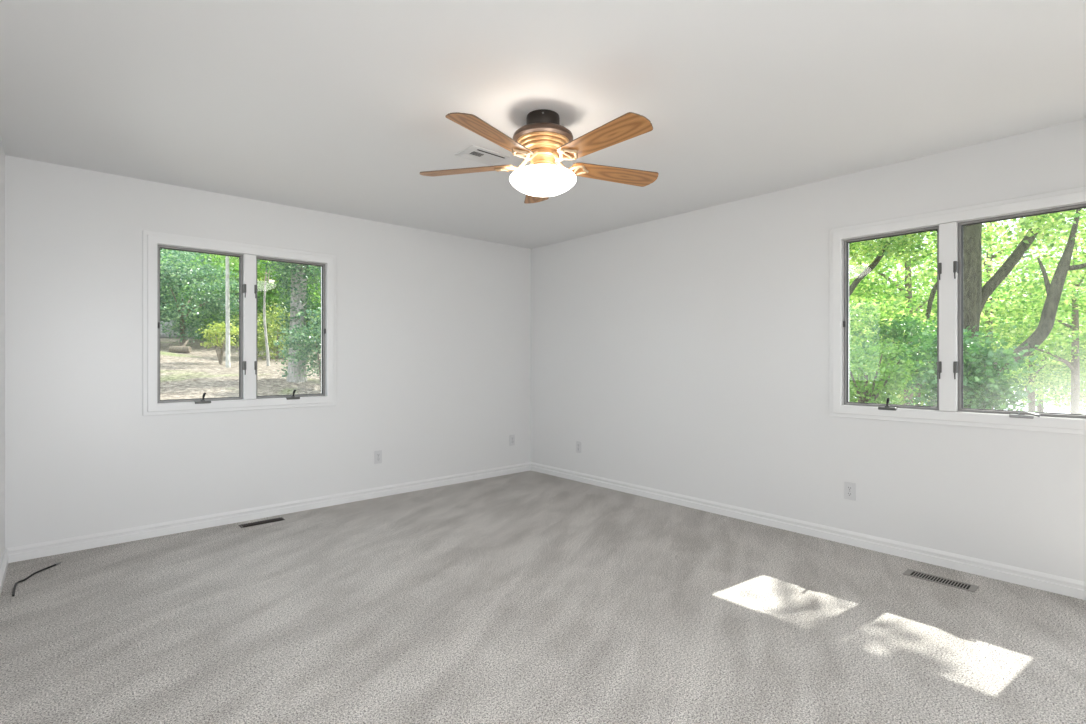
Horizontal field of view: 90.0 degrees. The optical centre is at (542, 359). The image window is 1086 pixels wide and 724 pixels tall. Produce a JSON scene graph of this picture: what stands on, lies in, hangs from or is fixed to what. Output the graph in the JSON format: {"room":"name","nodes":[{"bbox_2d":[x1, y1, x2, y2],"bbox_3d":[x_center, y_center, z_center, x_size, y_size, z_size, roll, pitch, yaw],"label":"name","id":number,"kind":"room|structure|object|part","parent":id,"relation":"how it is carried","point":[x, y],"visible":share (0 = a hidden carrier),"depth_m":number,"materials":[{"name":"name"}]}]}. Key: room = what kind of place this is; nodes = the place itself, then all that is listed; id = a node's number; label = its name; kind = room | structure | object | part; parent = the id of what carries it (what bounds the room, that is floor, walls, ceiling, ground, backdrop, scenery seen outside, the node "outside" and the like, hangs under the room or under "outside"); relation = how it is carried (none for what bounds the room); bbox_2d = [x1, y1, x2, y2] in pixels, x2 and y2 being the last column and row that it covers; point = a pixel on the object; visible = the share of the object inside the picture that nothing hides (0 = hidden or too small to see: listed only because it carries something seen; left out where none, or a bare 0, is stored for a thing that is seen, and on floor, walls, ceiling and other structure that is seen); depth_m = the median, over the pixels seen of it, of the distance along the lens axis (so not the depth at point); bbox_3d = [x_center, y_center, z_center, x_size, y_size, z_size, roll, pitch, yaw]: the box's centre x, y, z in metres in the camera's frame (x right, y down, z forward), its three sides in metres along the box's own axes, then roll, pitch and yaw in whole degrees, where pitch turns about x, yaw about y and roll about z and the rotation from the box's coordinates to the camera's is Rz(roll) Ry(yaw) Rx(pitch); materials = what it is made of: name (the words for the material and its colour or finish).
{"room":"empty bedroom","nodes":[
{"label":"empty bedroom","id":0,"kind":"room"},
{"bbox_2d":[0,137,4,564],"bbox_3d":[-1.408,-0.005,1.135,0.110,2.640,5.560,0,0,-42],"label":"wall","id":1,"kind":"structure","parent":0,"point":[2,153],"depth_m":3.09,"materials":[{"name":"white paint"}]},
{"bbox_2d":[0,549,8,595],"bbox_3d":[-1.398,1.171,1.218,0.015,0.088,5.450,0,0,-42],"label":"baseboard","id":2,"kind":"structure","parent":1,"relation":"attached to","point":[5,560],"depth_m":3.01,"materials":[{"name":"white paint"}]},
{"bbox_2d":[5,155,530,547],"bbox_3d":[-1.711,-0.005,4.662,4.350,2.640,0.110,0,0,-42],"label":"wall","id":3,"kind":"structure","parent":0,"point":[433,329],"depth_m":4.00,"materials":[{"name":"white paint"}]},
{"bbox_2d":[143,230,335,415],"bbox_3d":[-2.252,-0.250,4.150,1.313,1.261,0.161,0,0,-42],"label":"window","id":4,"kind":"structure","parent":3,"relation":"in","point":[248,254],"depth_m":4.09,"materials":[{"name":"white paint"}]},
{"bbox_3d":[-2.481,-0.250,3.944,0.531,1.095,0.038,0,0,-42],"label":"sash frame","id":5,"kind":"part","parent":4,"relation":"part of","materials":[{"name":"grey metal"}]},
{"bbox_3d":[-2.021,-0.250,4.354,0.531,1.095,0.038,0,0,-42],"label":"sash frame","id":6,"kind":"part","parent":4,"relation":"part of","materials":[{"name":"grey metal"}]},
{"bbox_2d":[5,462,530,562],"bbox_3d":[-1.669,1.171,4.615,4.130,0.088,0.015,0,0,-42],"label":"baseboard","id":7,"kind":"structure","parent":3,"relation":"attached to","point":[49,548],"depth_m":4.03,"materials":[{"name":"white paint"}]},
{"bbox_2d":[374,450,381,463],"bbox_3d":[-1.458,0.860,4.807,0.070,0.115,0.009,0,0,-42],"label":"wall outlet","id":8,"kind":"object","parent":3,"relation":"attached to","point":[377,454],"visible":1,"depth_m":4.80,"materials":[{"name":"white plastic"}]},
{"bbox_2d":[510,434,514,445],"bbox_3d":[-0.329,0.858,5.814,0.070,0.115,0.009,0,0,-42],"label":"wall outlet","id":9,"kind":"object","parent":3,"relation":"attached to","point":[512,437],"visible":1,"depth_m":5.81,"materials":[{"name":"white plastic"}]},
{"bbox_2d":[0,470,1085,723],"bbox_3d":[0.172,1.274,2.549,4.150,0.120,5.570,0,0,-42],"label":"floor","id":10,"kind":"structure","parent":0,"point":[527,597],"depth_m":2.51,"materials":[{"name":"carpet"}]},
{"bbox_2d":[12,562,60,596],"bbox_3d":[-2.833,1.208,3.001,0.081,0.011,0.492,0,0,-20],"label":"coaxial cable","id":11,"kind":"object","parent":10,"relation":"on","point":[34,573],"visible":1,"depth_m":3.02,"materials":[{"name":"black rubber"}]},
{"bbox_2d":[238,517,284,527],"bbox_3d":[-2.098,1.214,4.056,0.300,0.010,0.090,0,0,-42],"label":"floor vent","id":12,"kind":"object","parent":10,"relation":"in","point":[279,518],"visible":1,"depth_m":4.04,"materials":[{"name":"black metal"}]},
{"bbox_2d":[903,569,978,592],"bbox_3d":[2.182,1.211,2.988,0.104,0.006,0.324,0,0,-42],"label":"floor vent","id":13,"kind":"object","parent":10,"relation":"in","point":[948,582],"visible":1,"depth_m":2.98,"materials":[{"name":"black metal"}]},
{"bbox_2d":[0,0,1085,248],"bbox_3d":[0.139,-1.286,2.586,4.350,0.120,5.670,0,0,-42],"label":"ceiling","id":14,"kind":"structure","parent":0,"point":[340,107],"depth_m":2.45,"materials":[{"name":"white paint"}]},
{"bbox_2d":[455,145,509,165],"bbox_3d":[-0.361,-1.220,3.253,0.270,0.011,0.190,0,0,-42],"label":"ceiling vent","id":15,"kind":"object","parent":14,"relation":"in","point":[475,153],"visible":1,"depth_m":3.24,"materials":[{"name":"white metal"}]},
{"bbox_2d":[420,109,658,202],"bbox_3d":[0.029,-1.029,2.690,1.277,0.392,1.231,0,0,-42],"label":"ceiling fan","id":16,"kind":"object","parent":14,"relation":"hanging from","point":[541,141],"visible":1,"depth_m":2.62,"materials":[{"name":"brown wood"}]},
{"bbox_3d":[-0.397,-0.986,2.826,0.513,0.008,0.154,0,12,14],"label":"blade","id":17,"kind":"part","parent":16,"relation":"part of","materials":[{"name":"brown wood"}]},
{"bbox_3d":[-0.218,-0.986,2.384,0.154,0.008,0.513,14,8,32],"label":"blade","id":18,"kind":"part","parent":16,"relation":"part of","materials":[{"name":"brown wood"}]},
{"bbox_3d":[-0.027,-0.986,3.137,0.154,0.008,0.513,-12,1,-4],"label":"blade","id":19,"kind":"part","parent":16,"relation":"part of","materials":[{"name":"brown wood"}]},
{"bbox_3d":[0.000,-0.892,2.730,0.337,0.118,0.337,0,0,-42],"label":"lamp shade","id":20,"kind":"part","parent":16,"relation":"part of","materials":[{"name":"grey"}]},
{"bbox_3d":[0.262,-0.986,2.416,0.154,0.008,0.513,15,-10,-39],"label":"blade","id":21,"kind":"part","parent":16,"relation":"part of","materials":[{"name":"brown wood"}]},
{"bbox_3d":[0.378,-0.986,2.885,0.513,0.008,0.154,0,-12,-22],"label":"blade","id":22,"kind":"part","parent":16,"relation":"part of","materials":[{"name":"brown wood"}]},
{"bbox_2d":[531,119,1085,581],"bbox_3d":[1.758,-0.005,3.956,0.110,2.640,5.560,0,0,-42],"label":"wall","id":23,"kind":"structure","parent":0,"point":[687,353],"depth_m":3.94,"materials":[{"name":"white paint"}]},
{"bbox_2d":[576,441,580,452],"bbox_3d":[0.357,0.872,5.438,0.009,0.115,0.070,0,0,-42],"label":"wall outlet","id":24,"kind":"object","parent":23,"relation":"attached to","point":[578,443],"visible":1,"depth_m":5.44,"materials":[{"name":"white plastic"}]},
{"bbox_2d":[531,462,1085,599],"bbox_3d":[1.369,1.171,4.299,0.015,0.088,4.530,0,0,-42],"label":"baseboard","id":25,"kind":"structure","parent":23,"relation":"attached to","point":[1016,575],"depth_m":3.53,"materials":[{"name":"white paint"}]},
{"bbox_2d":[844,482,855,500],"bbox_3d":[2.019,0.863,3.573,0.009,0.115,0.070,0,0,-42],"label":"wall outlet","id":26,"kind":"object","parent":23,"relation":"attached to","point":[849,488],"visible":1,"depth_m":3.57,"materials":[{"name":"white plastic"}]},
{"bbox_2d":[829,186,1085,434],"bbox_3d":[2.411,-0.250,3.189,0.161,1.261,1.348,0,0,-42],"label":"window","id":27,"kind":"structure","parent":23,"relation":"in","point":[949,223],"depth_m":3.18,"materials":[{"name":"white paint"}]},
{"bbox_3d":[2.193,-0.250,3.431,0.038,1.095,0.531,0,0,-42],"label":"sash frame","id":28,"kind":"part","parent":27,"relation":"part of","materials":[{"name":"grey metal"}]},
{"bbox_3d":[2.615,-0.250,2.958,0.038,1.095,0.566,0,0,-42],"label":"sash frame","id":29,"kind":"part","parent":27,"relation":"part of","materials":[{"name":"grey metal"}]},
{"bbox_3d":[2.591,0.290,2.889,0.018,0.025,0.082,0,0,-39],"label":"handle","id":30,"kind":"part","parent":27,"relation":"part of","materials":[{"name":"silver metal"}]},
{"label":"outside","id":31,"kind":"structure","parent":0,"visible":0},
{"bbox_2d":[160,328,320,399],"bbox_3d":[0.885,3.756,23.643,75.000,14.816,75.000,0,0,-42],"label":"ground","id":32,"kind":"structure","parent":31,"point":[193,374],"depth_m":14.30,"materials":[{"name":"beige soil"}]},
{"bbox_2d":[160,321,179,337],"bbox_3d":[-17.393,-1.217,24.988,1.342,1.124,1.733,0,0,24],"label":"boulder","id":33,"kind":"object","parent":32,"relation":"on","point":[162,335],"visible":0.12,"depth_m":24.60,"materials":[{"name":"grey stone"}]},
{"bbox_2d":[169,340,191,352],"bbox_3d":[-13.035,-0.495,19.555,0.652,0.498,0.367,0,0,-11],"label":"fallen log","id":34,"kind":"object","parent":32,"relation":"on","point":[177,349],"visible":1,"depth_m":19.42,"materials":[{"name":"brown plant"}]},
{"bbox_2d":[160,249,258,345],"bbox_3d":[-13.890,-2.347,20.885,5.209,4.025,5.584,0,0,-17],"label":"leafy tree","id":35,"kind":"object","parent":32,"relation":"on","point":[168,274],"visible":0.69,"depth_m":20.70,"materials":[{"name":"green plant"}]},
{"bbox_2d":[160,249,263,327],"bbox_3d":[-17.904,-3.410,28.828,7.959,6.376,7.972,0,0,9],"label":"tree","id":36,"kind":"object","parent":32,"relation":"on","point":[195,253],"visible":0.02,"depth_m":27.33,"materials":[{"name":"green plant"}]},
{"bbox_2d":[195,321,238,363],"bbox_3d":[-10.038,-0.487,17.107,1.426,1.458,1.269,0,0,-4],"label":"shrub","id":37,"kind":"object","parent":32,"relation":"on","point":[221,343],"visible":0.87,"depth_m":16.91,"materials":[{"name":"green plant"}]},
{"bbox_2d":[186,326,259,342],"bbox_3d":[-14.226,-1.081,24.089,2.833,1.128,2.791,0,0,0],"label":"shrub","id":38,"kind":"object","parent":32,"relation":"on","point":[211,326],"visible":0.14,"depth_m":23.48,"materials":[{"name":"green plant"}]},
{"bbox_2d":[225,256,230,367],"bbox_3d":[-9.272,-3.353,16.012,4.009,7.443,3.864,0,0,-42],"label":"tree","id":39,"kind":"object","parent":32,"relation":"on","point":[228,365],"visible":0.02,"depth_m":15.97,"materials":[{"name":"plant"}]},
{"bbox_2d":[160,253,314,339],"bbox_3d":[-14.478,-3.126,26.871,8.291,6.515,8.540,0,0,-23],"label":"tree","id":40,"kind":"object","parent":32,"relation":"on","point":[223,262],"visible":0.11,"depth_m":25.07,"materials":[{"name":"green plant"}]},
{"bbox_2d":[214,256,307,365],"bbox_3d":[-8.564,-2.360,17.052,3.692,5.407,3.602,0,0,-42],"label":"sapling","id":41,"kind":"object","parent":32,"relation":"on","point":[237,259],"visible":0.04,"depth_m":16.95,"materials":[{"name":"grey plant"}]},
{"bbox_2d":[223,258,316,341],"bbox_3d":[-13.882,-3.760,29.928,8.478,6.410,8.027,0,0,0],"label":"tree","id":42,"kind":"object","parent":32,"relation":"on","point":[235,258],"visible":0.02,"depth_m":27.76,"materials":[{"name":"green plant"}]},
{"bbox_2d":[222,302,319,360],"bbox_3d":[-9.770,-1.023,20.035,3.654,2.436,3.652,0,0,19],"label":"undergrowth","id":43,"kind":"object","parent":32,"relation":"on","point":[260,340],"visible":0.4,"depth_m":19.56,"materials":[{"name":"green plant"}]},
{"bbox_2d":[229,260,320,348],"bbox_3d":[-9.780,-3.243,26.064,8.039,6.419,8.433,0,0,29],"label":"tree","id":44,"kind":"object","parent":32,"relation":"on","point":[274,272],"visible":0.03,"depth_m":24.14,"materials":[{"name":"green plant"}]},
{"bbox_2d":[257,259,320,382],"bbox_3d":[-6.293,-2.368,14.153,4.696,6.209,4.709,0,0,37],"label":"tree","id":45,"kind":"object","parent":32,"relation":"on","point":[299,295],"visible":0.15,"depth_m":13.84,"materials":[{"name":"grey plant"}]},
{"bbox_2d":[268,307,320,389],"bbox_3d":[-5.232,-0.208,13.007,2.215,2.140,2.145,0,0,7],"label":"shrub","id":46,"kind":"object","parent":32,"relation":"on","point":[295,340],"visible":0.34,"depth_m":12.64,"materials":[{"name":"green plant"}]},
{"bbox_2d":[849,241,922,335],"bbox_3d":[8.008,-0.372,15.956,5.389,8.361,5.866,0,0,-42],"label":"tree","id":47,"kind":"object","parent":32,"relation":"on","point":[864,286],"visible":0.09,"depth_m":14.64,"materials":[{"name":"green plant"}]},
{"bbox_2d":[849,338,932,404],"bbox_3d":[5.741,1.104,9.557,2.247,3.073,2.220,0,0,13],"label":"sapling","id":48,"kind":"object","parent":32,"relation":"on","point":[871,396],"visible":0.62,"depth_m":9.25,"materials":[{"name":"green plant"}]},
{"bbox_2d":[849,234,936,370],"bbox_3d":[6.731,-0.459,11.583,3.539,6.798,3.552,0,0,32],"label":"slender tree","id":49,"kind":"object","parent":32,"relation":"on","point":[879,315],"visible":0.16,"depth_m":11.05,"materials":[{"name":"green plant"}]},
{"bbox_2d":[849,256,936,401],"bbox_3d":[10.611,0.473,17.817,6.021,7.950,5.145,0,0,-42],"label":"tree","id":50,"kind":"object","parent":32,"relation":"on","point":[903,283],"visible":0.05,"depth_m":17.19,"materials":[{"name":"green plant"}]},
{"bbox_2d":[849,253,936,403],"bbox_3d":[15.732,0.476,29.937,11.198,13.085,11.455,0,0,-42],"label":"tree","id":51,"kind":"object","parent":32,"relation":"on","point":[899,395],"visible":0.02,"depth_m":28.52,"materials":[{"name":"green plant"}]},
{"bbox_2d":[854,311,990,404],"bbox_3d":[7.306,0.975,10.581,2.459,3.901,2.462,0,0,-42],"label":"sapling","id":52,"kind":"object","parent":32,"relation":"on","point":[906,323],"visible":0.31,"depth_m":10.47,"materials":[{"name":"green plant"}]},
{"bbox_2d":[849,265,1006,405],"bbox_3d":[21.412,1.009,33.389,11.251,14.433,10.834,0,0,-42],"label":"tree","id":53,"kind":"object","parent":32,"relation":"on","point":[894,271],"visible":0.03,"depth_m":32.13,"materials":[{"name":"green plant"}]},
{"bbox_2d":[849,221,1029,404],"bbox_3d":[10.007,-0.262,14.798,5.544,8.650,5.401,0,0,-6],"label":"tree","id":54,"kind":"object","parent":32,"relation":"on","point":[926,263],"visible":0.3,"depth_m":14.28,"materials":[{"name":"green plant"}]},
{"bbox_2d":[849,208,1085,369],"bbox_3d":[8.314,-1.235,9.304,5.704,8.368,6.811,0,0,-15],"label":"maple tree","id":55,"kind":"object","parent":32,"relation":"on","point":[975,296],"visible":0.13,"depth_m":9.42,"materials":[{"name":"green plant"}]},
{"bbox_2d":[893,269,1043,391],"bbox_3d":[14.066,0.882,19.064,5.585,8.290,5.201,0,0,-42],"label":"tree","id":56,"kind":"object","parent":32,"relation":"on","point":[1016,319],"visible":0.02,"depth_m":18.07,"materials":[{"name":"green plant"}]},
{"bbox_2d":[884,322,1060,411],"bbox_3d":[5.926,0.922,7.501,1.905,2.871,1.795,0,0,-42],"label":"bush","id":57,"kind":"object","parent":32,"relation":"on","point":[982,392],"visible":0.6,"depth_m":7.18,"materials":[{"name":"green plant"}]},
{"bbox_2d":[866,248,1085,406],"bbox_3d":[23.948,0.906,30.073,11.124,14.440,11.156,0,0,-32],"label":"tree","id":58,"kind":"object","parent":32,"relation":"on","point":[929,286],"visible":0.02,"depth_m":28.75,"materials":[{"name":"green plant"}]},
{"bbox_2d":[911,220,1085,408],"bbox_3d":[14.035,-0.099,17.114,5.626,9.774,5.232,0,0,15],"label":"tree","id":59,"kind":"object","parent":32,"relation":"on","point":[1015,306],"visible":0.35,"depth_m":16.12,"materials":[{"name":"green plant"}]},
{"bbox_2d":[979,209,1085,377],"bbox_3d":[8.020,-0.088,8.152,4.265,5.397,2.341,0,0,-22],"label":"leaning tree","id":60,"kind":"object","parent":32,"relation":"on","point":[1053,290],"visible":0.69,"depth_m":8.18,"materials":[{"name":"green plant"}]},
{"bbox_2d":[981,288,1085,411],"bbox_3d":[18.781,1.768,20.993,5.208,8.742,5.304,0,0,-42],"label":"tree","id":61,"kind":"object","parent":32,"relation":"on","point":[1031,377],"visible":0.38,"depth_m":20.01,"materials":[{"name":"green plant"}]},
{"bbox_2d":[982,253,1085,413],"bbox_3d":[31.269,1.638,34.325,10.891,16.543,11.649,0,0,-38],"label":"tree","id":62,"kind":"object","parent":32,"relation":"on","point":[1040,408],"visible":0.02,"depth_m":33.37,"materials":[{"name":"green plant"}]},
{"bbox_2d":[983,233,1085,413],"bbox_3d":[17.755,0.646,17.976,5.332,9.830,5.351,0,0,-42],"label":"tree","id":63,"kind":"object","parent":32,"relation":"on","point":[1074,365],"visible":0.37,"depth_m":17.89,"materials":[{"name":"green plant"}]},
{"bbox_2d":[1018,275,1085,412],"bbox_3d":[32.309,1.592,31.316,11.019,16.008,11.058,0,0,-42],"label":"tree","id":64,"kind":"object","parent":32,"relation":"on","point":[1068,393],"visible":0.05,"depth_m":30.96,"materials":[{"name":"green plant"}]},
{"bbox_2d":[1033,286,1085,396],"bbox_3d":[21.256,1.646,19.888,5.537,9.388,5.246,0,0,-42],"label":"tree","id":65,"kind":"object","parent":32,"relation":"on","point":[1061,314],"visible":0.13,"depth_m":20.45,"materials":[{"name":"green plant"}]}
]}

